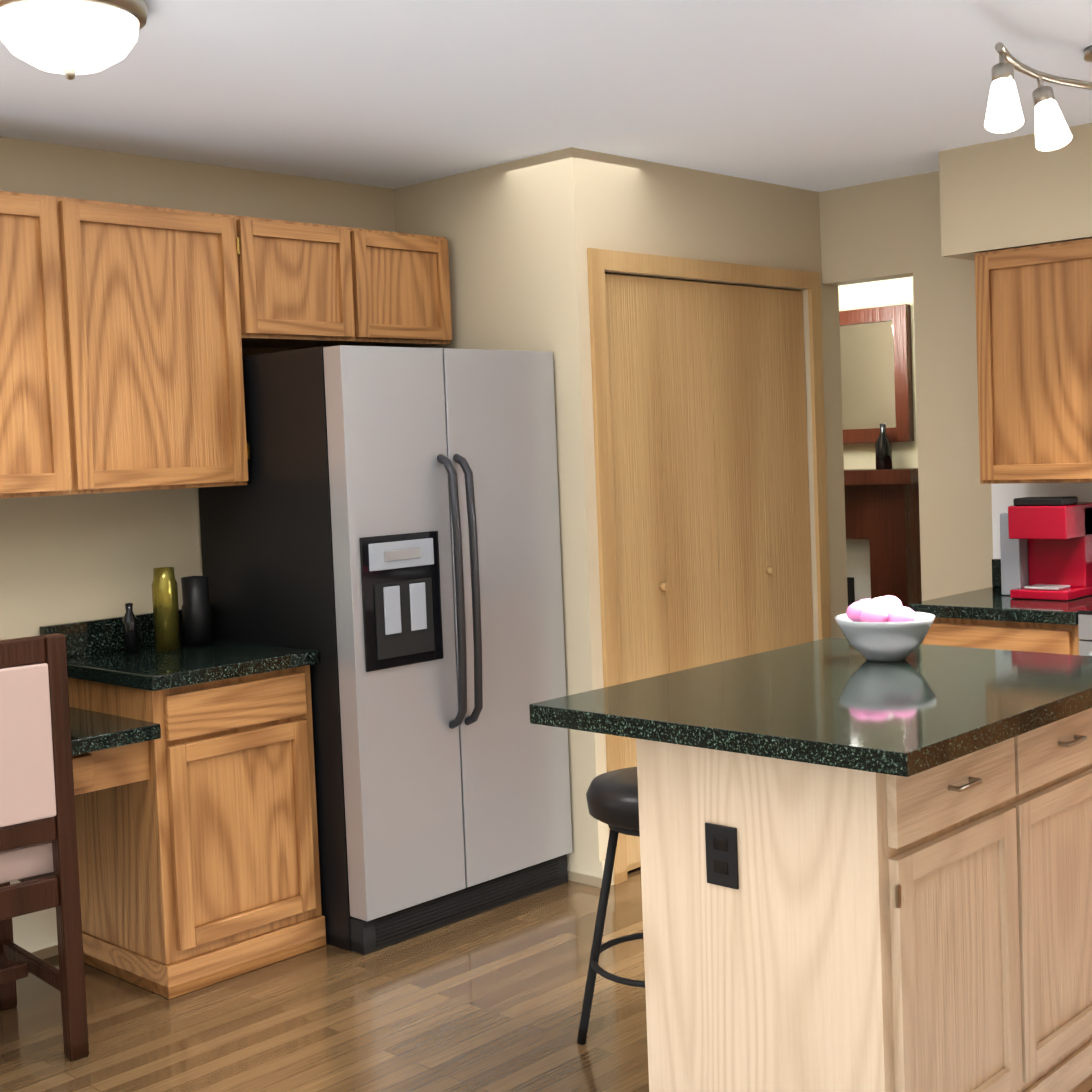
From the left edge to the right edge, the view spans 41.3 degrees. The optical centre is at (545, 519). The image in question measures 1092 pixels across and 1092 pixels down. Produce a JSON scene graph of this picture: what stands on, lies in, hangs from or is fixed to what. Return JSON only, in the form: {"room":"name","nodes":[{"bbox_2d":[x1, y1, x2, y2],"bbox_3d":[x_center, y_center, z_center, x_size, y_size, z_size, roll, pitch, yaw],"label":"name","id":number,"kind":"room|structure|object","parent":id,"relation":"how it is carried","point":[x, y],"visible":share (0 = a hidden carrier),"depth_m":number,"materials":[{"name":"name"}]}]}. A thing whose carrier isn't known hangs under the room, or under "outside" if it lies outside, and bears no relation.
{"room":"kitchen","nodes":[
{"label":"kitchen","id":0,"kind":"room"},
{"bbox_2d":[0,137,395,958],"bbox_3d":[-1.928,0.092,4.691,1.180,2.420,2.890,0,4,44],"label":"wall block","id":1,"kind":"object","parent":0,"point":[80,557],"visible":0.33,"depth_m":4.46,"materials":[{"name":"beige paint"}]},
{"bbox_2d":[0,191,451,498],"bbox_3d":[-1.347,-0.484,4.190,0.340,0.828,2.640,0,4,44],"label":"upper cabinet","id":2,"kind":"object","parent":1,"relation":"attached to","point":[128,332],"visible":0.98,"depth_m":4.21,"materials":[{"name":"brown wood"}]},
{"bbox_2d":[394,147,608,887],"bbox_3d":[-0.146,0.002,5.066,0.880,2.420,0.120,0,4,44],"label":"wall","id":3,"kind":"structure","parent":0,"point":[521,235],"depth_m":4.79,"materials":[{"name":"beige paint"}]},
{"bbox_2d":[599,859,613,887],"bbox_3d":[0.203,1.168,4.794,0.012,0.090,0.060,0,4,44],"label":"baseboard","id":4,"kind":"structure","parent":3,"relation":"attached to","point":[601,863],"depth_m":4.77,"materials":[{"name":"beige paint"}]},
{"bbox_2d":[0,867,1091,1091],"bbox_3d":[-1.100,1.366,3.367,7.300,0.060,10.100,0,4,44],"label":"floor","id":5,"kind":"structure","parent":0,"point":[491,1000],"depth_m":3.75,"materials":[{"name":"brown wood"}]},
{"bbox_2d":[0,633,88,1059],"bbox_3d":[-1.481,0.814,3.600,0.440,1.050,0.510,-5,4,-41],"label":"chair","id":6,"kind":"object","parent":5,"relation":"on","point":[38,850],"visible":1,"depth_m":3.51,"materials":[{"name":"brown wood"}]},
{"bbox_2d":[39,609,325,998],"bbox_3d":[-1.509,0.834,3.830,0.616,0.990,1.832,0,4,44],"label":"base cabinet","id":7,"kind":"object","parent":5,"relation":"on","point":[196,813],"visible":0.79,"depth_m":4.08,"materials":[{"name":"brown wood"}]},
{"bbox_2d":[122,603,138,653],"bbox_3d":[-1.249,0.325,4.347,0.043,0.152,0.044,0,4,44],"label":"bottle","id":8,"kind":"object","parent":7,"relation":"on","point":[130,633],"visible":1,"depth_m":4.33,"materials":[{"name":"black glass"}]},
{"bbox_2d":[152,567,180,651],"bbox_3d":[-1.153,0.269,4.389,0.076,0.252,0.076,0,4,44],"label":"vase","id":9,"kind":"object","parent":7,"relation":"on","point":[165,611],"visible":1,"depth_m":4.36,"materials":[{"name":"gold metal"}]},
{"bbox_2d":[181,575,212,645],"bbox_3d":[-1.084,0.280,4.490,0.090,0.215,0.090,0,4,44],"label":"vase","id":10,"kind":"object","parent":7,"relation":"on","point":[197,619],"visible":1,"depth_m":4.45,"materials":[{"name":"black ceramic"}]},
{"bbox_2d":[198,345,572,954],"bbox_3d":[-0.494,0.356,4.716,0.836,1.775,0.886,0,4,44],"label":"fridge","id":11,"kind":"object","parent":5,"relation":"on","point":[380,531],"visible":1,"depth_m":4.38,"materials":[{"name":"silver metal"}]},
{"bbox_2d":[577,767,644,1044],"bbox_3d":[0.288,0.945,3.529,0.372,0.657,0.372,0,4,44],"label":"stool","id":12,"kind":"object","parent":5,"relation":"on","point":[612,799],"visible":0.21,"depth_m":3.49,"materials":[{"name":"black metal"}]},
{"bbox_2d":[529,638,1091,1091],"bbox_3d":[0.688,0.811,3.114,0.870,0.930,1.130,0,4,44],"label":"kitchen island","id":13,"kind":"object","parent":5,"relation":"on","point":[859,872],"visible":1,"depth_m":2.79,"materials":[{"name":"brown wood"}]},
{"bbox_2d":[835,595,934,661],"bbox_3d":[0.793,0.254,3.387,0.230,0.144,0.230,0,4,44],"label":"flower bowl","id":14,"kind":"object","parent":13,"relation":"on","point":[887,628],"visible":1,"depth_m":3.32,"materials":[{"name":"white ceramic"},{"name":"pink petal"},{"name":"white petal"}]},
{"bbox_2d":[844,468,921,643],"bbox_3d":[1.291,0.394,7.421,1.450,1.290,0.220,0,4,44],"label":"fireplace","id":15,"kind":"object","parent":5,"relation":"on","point":[882,524],"visible":0.23,"depth_m":6.99,"materials":[{"name":"brown wood"}]},
{"bbox_2d":[875,423,892,468],"bbox_3d":[1.637,-0.357,7.018,0.078,0.220,0.080,0,4,44],"label":"bottle","id":16,"kind":"object","parent":15,"relation":"on","point":[883,451],"visible":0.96,"depth_m":6.99,"materials":[{"name":"black glass"}]},
{"bbox_2d":[909,559,1091,654],"bbox_3d":[2.416,0.661,4.134,2.700,0.990,0.624,0,4,44],"label":"base cabinet","id":17,"kind":"object","parent":5,"relation":"on","point":[993,617],"visible":0.27,"depth_m":4.65,"materials":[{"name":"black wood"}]},
{"bbox_2d":[1000,496,1091,600],"bbox_3d":[1.684,0.089,4.891,0.270,0.335,0.260,0,4,44],"label":"coffee maker","id":18,"kind":"object","parent":17,"relation":"on","point":[1046,547],"visible":1,"depth_m":4.83,"materials":[{"name":"red plastic"}]},
{"bbox_2d":[1078,607,1091,655],"bbox_3d":[2.106,0.628,4.388,0.758,0.995,0.652,0,4,44],"label":"range","id":19,"kind":"object","parent":5,"relation":"on","point":[1085,628],"visible":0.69,"depth_m":4.43,"materials":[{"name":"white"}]},
{"bbox_2d":[0,0,1091,191],"bbox_3d":[-1.199,-1.109,3.245,7.300,0.060,10.100,0,4,44],"label":"ceiling","id":20,"kind":"structure","parent":0,"point":[819,95],"depth_m":3.85,"materials":[{"name":"white paint"}]},
{"bbox_2d":[0,0,148,79],"bbox_3d":[-0.991,-0.994,3.001,0.330,0.161,0.330,0,4,44],"label":"ceiling light","id":21,"kind":"object","parent":20,"relation":"attached to","point":[70,39],"visible":1,"depth_m":2.92,"materials":[{"name":"white glass"}]},
{"bbox_2d":[984,42,1091,150],"bbox_3d":[1.461,-1.058,3.655,0.224,0.294,1.304,0,4,44],"label":"track light","id":22,"kind":"object","parent":20,"relation":"attached to","point":[1004,113],"visible":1,"depth_m":3.44,"materials":[{"name":"white glass"}]},
{"bbox_2d":[596,152,806,290],"bbox_3d":[0.550,-1.054,5.237,0.120,0.385,1.220,0,4,44],"label":"wall","id":23,"kind":"structure","parent":0,"point":[649,207],"depth_m":5.14,"materials":[{"name":"beige paint"}]},
{"bbox_2d":[587,248,830,884],"bbox_3d":[0.646,0.121,5.248,0.016,2.100,1.350,0,4,44],"label":"door frame","id":24,"kind":"structure","parent":23,"relation":"attached to","point":[600,262],"depth_m":4.83,"materials":[{"name":"brown wood"}]},
{"bbox_2d":[605,274,813,870],"bbox_3d":[0.622,0.156,5.274,0.065,2.030,1.210,0,4,44],"label":"pantry door","id":25,"kind":"structure","parent":23,"relation":"in","point":[708,414],"depth_m":5.21,"materials":[{"name":"brown wood"}]},
{"bbox_2d":[797,190,847,640],"bbox_3d":[0.386,-0.089,6.477,2.060,2.420,0.220,0,4,44],"label":"wall","id":26,"kind":"structure","parent":0,"point":[834,447],"depth_m":5.76,"materials":[{"name":"beige paint"}]},
{"bbox_2d":[838,277,917,468],"bbox_3d":[1.913,-0.177,7.019,3.800,2.420,0.120,0,4,44],"label":"wall","id":27,"kind":"structure","parent":0,"point":[888,292],"depth_m":7.11,"materials":[{"name":"beige paint"}]},
{"bbox_2d":[839,304,913,443],"bbox_3d":[1.355,-0.714,7.386,1.120,0.660,0.047,0,4,44],"label":"mirror","id":28,"kind":"object","parent":27,"relation":"attached to","point":[876,366],"visible":0.38,"depth_m":7.12,"materials":[{"name":"beige mirror"}]},
{"bbox_2d":[819,171,992,600],"bbox_3d":[2.445,-0.079,4.579,3.540,2.420,0.120,0,4,44],"label":"wall","id":29,"kind":"structure","parent":0,"point":[955,517],"depth_m":5.41,"materials":[{"name":"beige paint"}]},
{"bbox_2d":[991,482,1091,558],"bbox_3d":[2.599,-0.337,4.318,2.720,1.170,0.012,0,4,44],"label":"wall","id":30,"kind":"structure","parent":29,"relation":"attached to","point":[1005,495],"depth_m":5.19,"materials":[{"name":"white paint"}]},
{"bbox_2d":[974,238,1091,483],"bbox_3d":[2.511,-0.517,4.141,2.595,0.783,0.334,0,4,44],"label":"upper cabinet","id":31,"kind":"object","parent":30,"relation":"attached to","point":[1034,333],"visible":0.98,"depth_m":4.78,"materials":[{"name":"brown wood"}]},
{"bbox_2d":[939,123,1091,260],"bbox_3d":[2.457,-1.092,4.164,2.720,0.358,0.335,0,4,44],"label":"soffit","id":32,"kind":"structure","parent":0,"point":[1015,192],"depth_m":4.80,"materials":[{"name":"beige paint"}]}
]}

